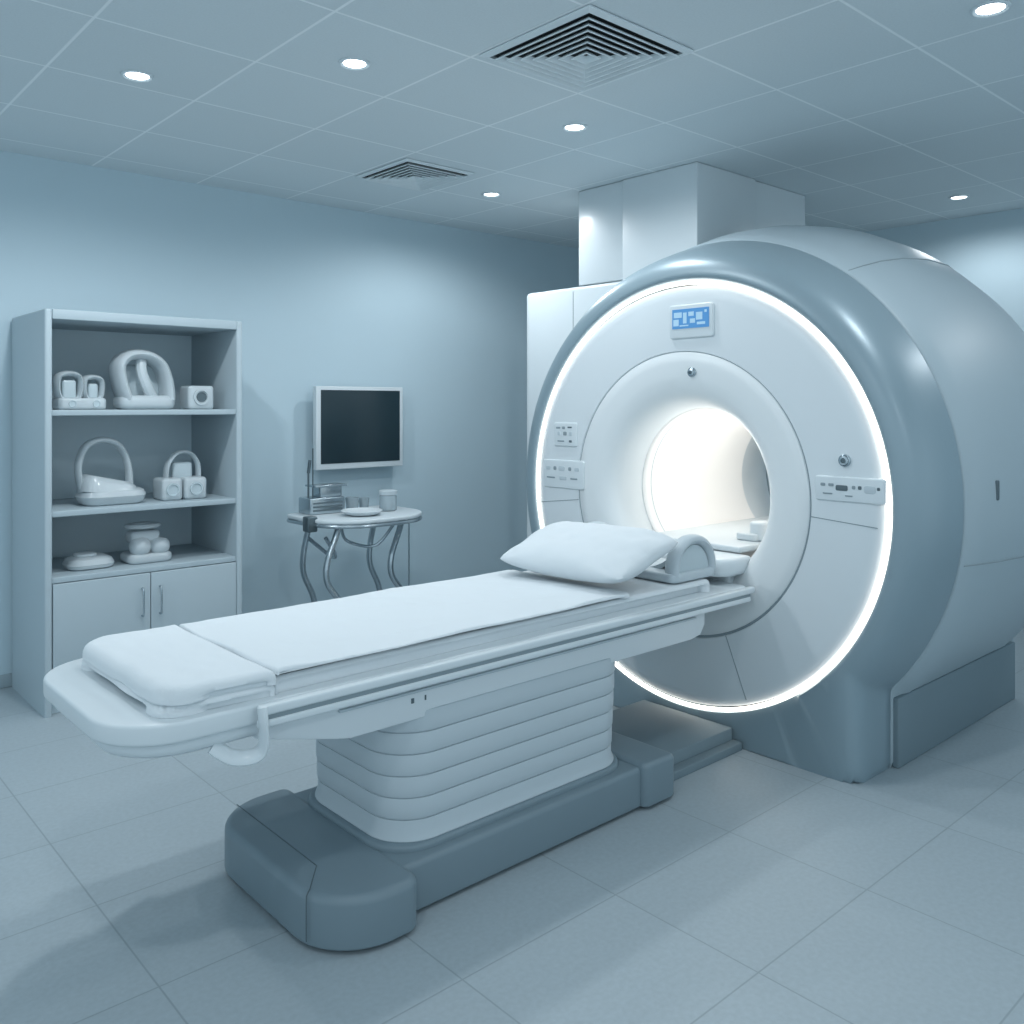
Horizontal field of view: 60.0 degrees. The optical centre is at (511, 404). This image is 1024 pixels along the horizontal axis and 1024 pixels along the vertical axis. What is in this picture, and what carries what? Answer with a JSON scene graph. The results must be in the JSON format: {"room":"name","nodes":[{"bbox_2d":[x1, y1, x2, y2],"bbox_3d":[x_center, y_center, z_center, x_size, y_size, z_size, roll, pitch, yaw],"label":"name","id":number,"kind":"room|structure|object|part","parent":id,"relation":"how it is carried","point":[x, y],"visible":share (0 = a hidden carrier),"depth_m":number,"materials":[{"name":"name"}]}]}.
{"room":"radiology room","nodes":[
{"label":"radiology room","id":0,"kind":"room"},
{"bbox_2d":[0,150,580,674],"bbox_3d":[-2.251,0.075,5.182,9.970,2.850,0.100,0,0,-42],"label":"wall","id":1,"kind":"structure","parent":0,"point":[321,295],"depth_m":5.94,"materials":[{"name":"paint"}]},
{"bbox_2d":[0,673,11,687],"bbox_3d":[-2.251,1.465,5.106,9.870,0.070,0.012,0,0,-42],"label":"baseboard","id":2,"kind":"structure","parent":1,"relation":"attached to","point":[5,679],"depth_m":4.71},
{"bbox_2d":[313,386,402,469],"bbox_3d":[-1.067,0.152,6.093,0.690,0.555,0.123,0,0,-42],"label":"monitor","id":3,"kind":"object","parent":1,"relation":"attached to","point":[354,427],"visible":1,"depth_m":6.02,"materials":[{"name":"white plastic"}]},
{"bbox_2d":[0,628,1023,1023],"bbox_3d":[0.390,1.550,2.238,9.970,0.100,8.010,0,0,-42],"label":"floor","id":4,"kind":"structure","parent":0,"point":[763,890],"depth_m":2.64,"materials":[{"name":"tile"}]},
{"bbox_2d":[12,308,241,717],"bbox_3d":[-2.066,0.517,4.803,1.000,1.965,0.670,0,0,-42],"label":"storage cabinet","id":5,"kind":"object","parent":4,"relation":"on","point":[57,610],"depth_m":4.72,"materials":[{"name":"laminate"}]},
{"bbox_3d":[-2.436,0.517,4.492,0.034,1.965,0.640,0,0,-42],"label":"panel","id":6,"kind":"part","parent":5,"relation":"part of","materials":[{"name":"laminate"}]},
{"bbox_3d":[-1.903,1.470,4.621,0.932,0.060,0.020,0,0,-42],"label":"kick panel","id":7,"kind":"part","parent":5,"relation":"part of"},
{"bbox_3d":[-2.211,-0.074,4.529,0.240,0.196,0.164,0,0,-42],"label":"imaging coil","id":8,"kind":"part","parent":5,"relation":"part of","materials":[{"name":"white plastic"}]},
{"bbox_2d":[52,398,105,409],"bbox_3d":[-2.212,-0.006,4.532,0.230,0.060,0.160,0,0,-42],"label":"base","id":9,"kind":"object","parent":5,"relation":"on","point":[57,403],"depth_m":4.46,"materials":[{"name":"plastic"}]},
{"bbox_3d":[-2.178,0.796,4.562,0.230,0.078,0.200,0,0,-42],"label":"imaging coil","id":10,"kind":"part","parent":5,"relation":"part of","materials":[{"name":"white plastic"}]},
{"bbox_3d":[-2.043,1.138,4.429,0.461,0.544,0.018,0,0,-42],"label":"door","id":11,"kind":"part","parent":5,"relation":"part of","materials":[{"name":"laminate"}]},
{"bbox_3d":[-2.101,0.339,4.631,0.341,0.351,0.240,0,0,-42],"label":"imaging coil","id":12,"kind":"part","parent":5,"relation":"part of","materials":[{"name":"white plastic"}]},
{"bbox_3d":[-2.286,0.510,5.048,0.932,1.860,0.012,0,0,-42],"label":"panel","id":13,"kind":"part","parent":5,"relation":"part of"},
{"bbox_3d":[-1.977,-0.137,4.742,0.320,0.322,0.200,0,0,-42],"label":"imaging coil","id":14,"kind":"part","parent":5,"relation":"part of","materials":[{"name":"white plastic"}]},
{"bbox_3d":[-1.887,1.009,4.536,0.010,0.153,0.032,0,0,-42],"label":"handle","id":15,"kind":"part","parent":5,"relation":"part of","materials":[{"name":"silver metal"}]},
{"bbox_3d":[-2.076,-0.439,4.814,0.932,0.048,0.640,0,0,-42],"label":"panel","id":16,"kind":"part","parent":5,"relation":"part of","materials":[{"name":"laminate"}]},
{"bbox_2d":[52,544,235,583],"bbox_3d":[-2.076,0.849,4.814,0.931,0.028,0.615,0,0,-42],"label":"shelf","id":17,"kind":"object","parent":5,"relation":"attached to","point":[183,555],"depth_m":4.70,"materials":[{"name":"laminate"}]},
{"bbox_2d":[52,493,235,517],"bbox_3d":[-2.076,0.529,4.814,0.931,0.028,0.615,0,0,-42],"label":"shelf","id":18,"kind":"object","parent":5,"relation":"attached to","point":[63,505],"depth_m":4.65,"materials":[{"name":"laminate"}]},
{"bbox_2d":[52,409,235,415],"bbox_3d":[-2.076,0.038,4.814,0.931,0.028,0.615,0,0,-42],"label":"shelf","id":19,"kind":"object","parent":5,"relation":"attached to","point":[106,412],"depth_m":4.64,"materials":[{"name":"laminate"}]},
{"bbox_3d":[-1.962,0.733,4.755,0.230,0.204,0.200,0,0,-42],"label":"imaging coil","id":20,"kind":"part","parent":5,"relation":"part of","materials":[{"name":"white plastic"}]},
{"bbox_3d":[-1.820,1.009,4.596,0.010,0.153,0.032,0,0,-42],"label":"handle","id":21,"kind":"part","parent":5,"relation":"part of","materials":[{"name":"silver metal"}]},
{"bbox_3d":[-1.824,0.381,4.874,0.245,0.267,0.169,0,0,-42],"label":"imaging coil","id":22,"kind":"part","parent":5,"relation":"part of","materials":[{"name":"white plastic"}]},
{"bbox_3d":[-1.817,0.332,4.886,0.199,0.168,0.070,0,0,-42],"label":"handle","id":23,"kind":"part","parent":5,"relation":"part of","materials":[{"name":"plastic"}]},
{"bbox_3d":[-1.697,1.138,4.740,0.461,0.544,0.018,0,0,-42],"label":"door","id":24,"kind":"part","parent":5,"relation":"part of","materials":[{"name":"laminate"}]},
{"bbox_3d":[-1.753,-0.041,4.937,0.145,0.130,0.149,0,0,-42],"label":"imaging coil","id":25,"kind":"part","parent":5,"relation":"part of","materials":[{"name":"white plastic"}]},
{"bbox_3d":[-1.717,0.517,5.137,0.034,1.965,0.640,0,0,-42],"label":"panel","id":26,"kind":"part","parent":5,"relation":"part of","materials":[{"name":"laminate"}]},
{"bbox_2d":[286,505,421,602],"bbox_3d":[-0.934,1.075,5.450,0.799,0.850,0.608,0,0,-42],"label":"side table","id":27,"kind":"object","parent":4,"relation":"on","point":[310,523],"visible":0.57,"depth_m":5.36,"materials":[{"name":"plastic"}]},
{"bbox_3d":[-1.252,1.065,5.474,0.122,0.746,0.063,0,0,-42],"label":"leg","id":28,"kind":"part","parent":27,"relation":"part of","materials":[{"name":"silver metal"}]},
{"bbox_2d":[299,448,346,514],"bbox_3d":[-1.165,0.465,5.476,0.260,0.399,0.153,0,0,-42],"label":"radio","id":29,"kind":"object","parent":27,"relation":"on","point":[326,498],"visible":0.97,"depth_m":5.42,"materials":[{"name":"silver metal"}]},
{"bbox_3d":[-1.229,0.420,5.400,0.044,0.310,0.020,0,0,-42],"label":"rod","id":30,"kind":"part","parent":29,"relation":"part of","materials":[{"name":"grey metal"}]},
{"bbox_3d":[-1.024,1.064,5.194,0.181,0.749,0.063,0,0,-42],"label":"leg","id":31,"kind":"part","parent":27,"relation":"part of","materials":[{"name":"silver metal"}]},
{"bbox_2d":[345,497,358,508],"bbox_3d":[-1.013,0.625,5.621,0.090,0.079,0.090,0,0,-42],"label":"cup","id":32,"kind":"object","parent":27,"relation":"on","point":[351,502],"visible":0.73,"depth_m":5.59,"materials":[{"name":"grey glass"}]},
{"bbox_3d":[-0.922,0.703,5.460,0.768,0.024,0.608,0,0,-42],"label":"edge rail","id":33,"kind":"part","parent":27,"relation":"part of","materials":[{"name":"silver metal"}]},
{"bbox_2d":[341,507,381,515],"bbox_3d":[-0.907,0.648,5.353,0.250,0.032,0.250,0,0,-42],"label":"dish","id":34,"kind":"object","parent":27,"relation":"on","point":[362,511],"visible":1,"depth_m":5.37,"materials":[{"name":"white ceramic"}]},
{"bbox_2d":[359,497,368,507],"bbox_3d":[-0.952,0.629,5.702,0.070,0.069,0.070,0,0,-42],"label":"cup","id":35,"kind":"object","parent":27,"relation":"on","point":[363,501],"visible":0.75,"depth_m":5.68,"materials":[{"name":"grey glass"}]},
{"bbox_3d":[-0.894,1.065,5.794,0.122,0.746,0.063,0,0,-42],"label":"leg","id":36,"kind":"part","parent":27,"relation":"part of","materials":[{"name":"silver metal"}]},
{"bbox_2d":[379,489,396,510],"bbox_3d":[-0.781,0.600,5.587,0.116,0.129,0.116,0,0,-42],"label":"jar","id":37,"kind":"object","parent":27,"relation":"on","point":[387,498],"visible":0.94,"depth_m":5.54,"materials":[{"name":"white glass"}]},
{"bbox_3d":[-0.781,0.550,5.587,0.116,0.030,0.116,0,0,-42],"label":"lid","id":38,"kind":"part","parent":37,"relation":"part of","materials":[{"name":"plastic"}]},
{"bbox_3d":[-0.685,1.064,5.445,0.181,0.749,0.063,0,0,-42],"label":"leg","id":39,"kind":"part","parent":27,"relation":"part of","materials":[{"name":"silver metal"}]},
{"bbox_3d":[-0.664,1.087,5.719,0.011,0.785,0.011,0,0,26],"label":"post","id":40,"kind":"part","parent":27,"relation":"part of","materials":[{"name":"silver metal"}]},
{"bbox_2d":[43,578,754,950],"bbox_3d":[-0.184,1.137,3.207,2.641,0.727,0.948,0,0,-42],"label":"table","id":41,"kind":"object","parent":4,"relation":"on","point":[439,775],"visible":0.73,"depth_m":2.77,"materials":[{"name":"grey plastic"}]},
{"bbox_2d":[81,625,275,718],"bbox_3d":[-0.974,0.739,2.521,0.316,0.078,0.691,0,0,-42],"label":"folded blanket","id":42,"kind":"object","parent":41,"relation":"on","point":[175,672],"visible":1,"depth_m":2.37,"materials":[{"name":"white fabric"}]},
{"bbox_2d":[273,571,709,693],"bbox_3d":[-0.124,0.752,3.294,1.984,0.051,0.676,0,0,-42],"label":"mattress","id":43,"kind":"object","parent":41,"relation":"on","point":[642,591],"visible":0.2,"depth_m":2.93,"materials":[{"name":"white fabric"}]},
{"bbox_2d":[179,570,629,674],"bbox_3d":[-0.319,0.715,3.121,1.469,0.019,0.701,0,0,-42],"label":"sheet","id":44,"kind":"object","parent":43,"relation":"on","point":[294,638],"visible":0.95,"depth_m":2.96,"materials":[{"name":"white fabric"}]},
{"bbox_2d":[500,521,677,583],"bbox_3d":[0.309,0.600,3.656,0.437,0.194,0.677,0,0,-42],"label":"pillow","id":45,"kind":"object","parent":44,"relation":"on","point":[578,551],"visible":1,"depth_m":3.52,"materials":[{"name":"fabric"}]},
{"bbox_2d":[589,521,715,583],"bbox_3d":[0.562,0.631,3.897,0.301,0.185,0.610,0,0,-42],"label":"support","id":46,"kind":"object","parent":43,"relation":"on","point":[693,557],"visible":0.61,"depth_m":3.67,"materials":[{"name":"plastic"}]},
{"bbox_3d":[0.187,0.807,3.048,2.270,0.058,0.036,0,0,-42],"label":"rail","id":47,"kind":"part","parent":41,"relation":"part of","materials":[{"name":"white plastic"}]},
{"bbox_2d":[526,162,1023,783],"bbox_3d":[1.235,0.075,4.920,2.030,2.849,3.125,0,0,-42],"label":"scanner","id":48,"kind":"object","parent":4,"relation":"on","point":[714,344],"visible":0.86,"depth_m":3.81,"materials":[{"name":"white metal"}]},
{"bbox_3d":[0.276,0.365,4.681,0.018,0.150,0.300,0,0,-42],"label":"control panel","id":49,"kind":"part","parent":48,"relation":"part of","materials":[{"name":"white plastic"}]},
{"bbox_3d":[0.285,0.155,4.670,0.018,0.125,0.170,0,0,-42],"label":"control panel","id":50,"kind":"part","parent":48,"relation":"part of","materials":[{"name":"white plastic"}]},
{"bbox_3d":[1.334,0.334,3.501,0.018,0.100,0.290,0,0,-42],"label":"control panel","id":51,"kind":"part","parent":48,"relation":"part of","materials":[{"name":"white plastic"}]},
{"bbox_2d":[0,0,1023,247],"bbox_3d":[0.390,-1.400,2.238,9.970,0.100,8.010,0,0,-42],"label":"ceiling","id":52,"kind":"structure","parent":0,"point":[877,113],"depth_m":4.00,"materials":[{"name":"tile"}]},
{"bbox_2d":[121,70,153,81],"bbox_3d":[-1.533,-1.345,3.629,0.124,0.008,0.124,0,0,-42],"label":"recessed light","id":53,"kind":"object","parent":52,"relation":"in","point":[133,75],"visible":1,"depth_m":3.62,"materials":[{"name":"white"}]},
{"bbox_2d":[339,57,369,69],"bbox_3d":[-0.621,-1.345,3.500,0.124,0.008,0.124,0,0,-42],"label":"recessed light","id":54,"kind":"object","parent":52,"relation":"in","point":[351,63],"visible":1,"depth_m":3.50,"materials":[{"name":"white"}]},
{"bbox_2d":[355,158,474,190],"bbox_3d":[-0.569,-1.336,5.186,0.480,0.026,0.520,0,0,-42],"label":"ceiling vent","id":55,"kind":"object","parent":52,"relation":"in","point":[407,173],"visible":1,"depth_m":5.14,"materials":[{"name":"black"}]},
{"bbox_3d":[-0.569,-1.341,5.186,0.480,0.011,0.520,0,0,-42],"label":"frame","id":56,"kind":"part","parent":55,"relation":"part of","materials":[{"name":"white paint"}]},
{"bbox_2d":[482,192,500,196],"bbox_3d":[-0.132,-1.345,5.672,0.124,0.008,0.124,0,0,-42],"label":"recessed light","id":57,"kind":"object","parent":52,"relation":"in","point":[486,194],"visible":1,"depth_m":5.67,"materials":[{"name":"white"}]},
{"bbox_2d":[562,123,586,131],"bbox_3d":[0.304,-1.345,4.303,0.124,0.008,0.124,0,0,-42],"label":"recessed light","id":58,"kind":"object","parent":52,"relation":"in","point":[571,127],"visible":1,"depth_m":4.30,"materials":[{"name":"white"}]},
{"bbox_2d":[479,4,693,91],"bbox_3d":[0.283,-1.336,3.391,0.580,0.026,0.580,0,0,-42],"label":"ceiling vent","id":59,"kind":"object","parent":52,"relation":"in","point":[589,47],"visible":1,"depth_m":3.35,"materials":[{"name":"black"}]},
{"bbox_2d":[948,195,969,199],"bbox_3d":[2.899,-1.345,5.753,0.124,0.008,0.124,0,0,-42],"label":"recessed light","id":60,"kind":"object","parent":52,"relation":"in","point":[956,197],"visible":1,"depth_m":5.75,"materials":[{"name":"white"}]},
{"bbox_2d":[970,0,1010,17],"bbox_3d":[1.626,-1.345,3.015,0.124,0.008,0.124,0,0,-42],"label":"recessed light","id":61,"kind":"object","parent":52,"relation":"in","point":[994,7],"visible":1,"depth_m":3.01,"materials":[{"name":"white"}]},
{"bbox_2d":[768,208,1023,488],"bbox_3d":[4.097,0.075,5.496,0.100,2.850,7.910,0,0,-42],"label":"wall","id":62,"kind":"structure","parent":0,"point":[987,249],"depth_m":6.27,"materials":[{"name":"paint"}]}
]}

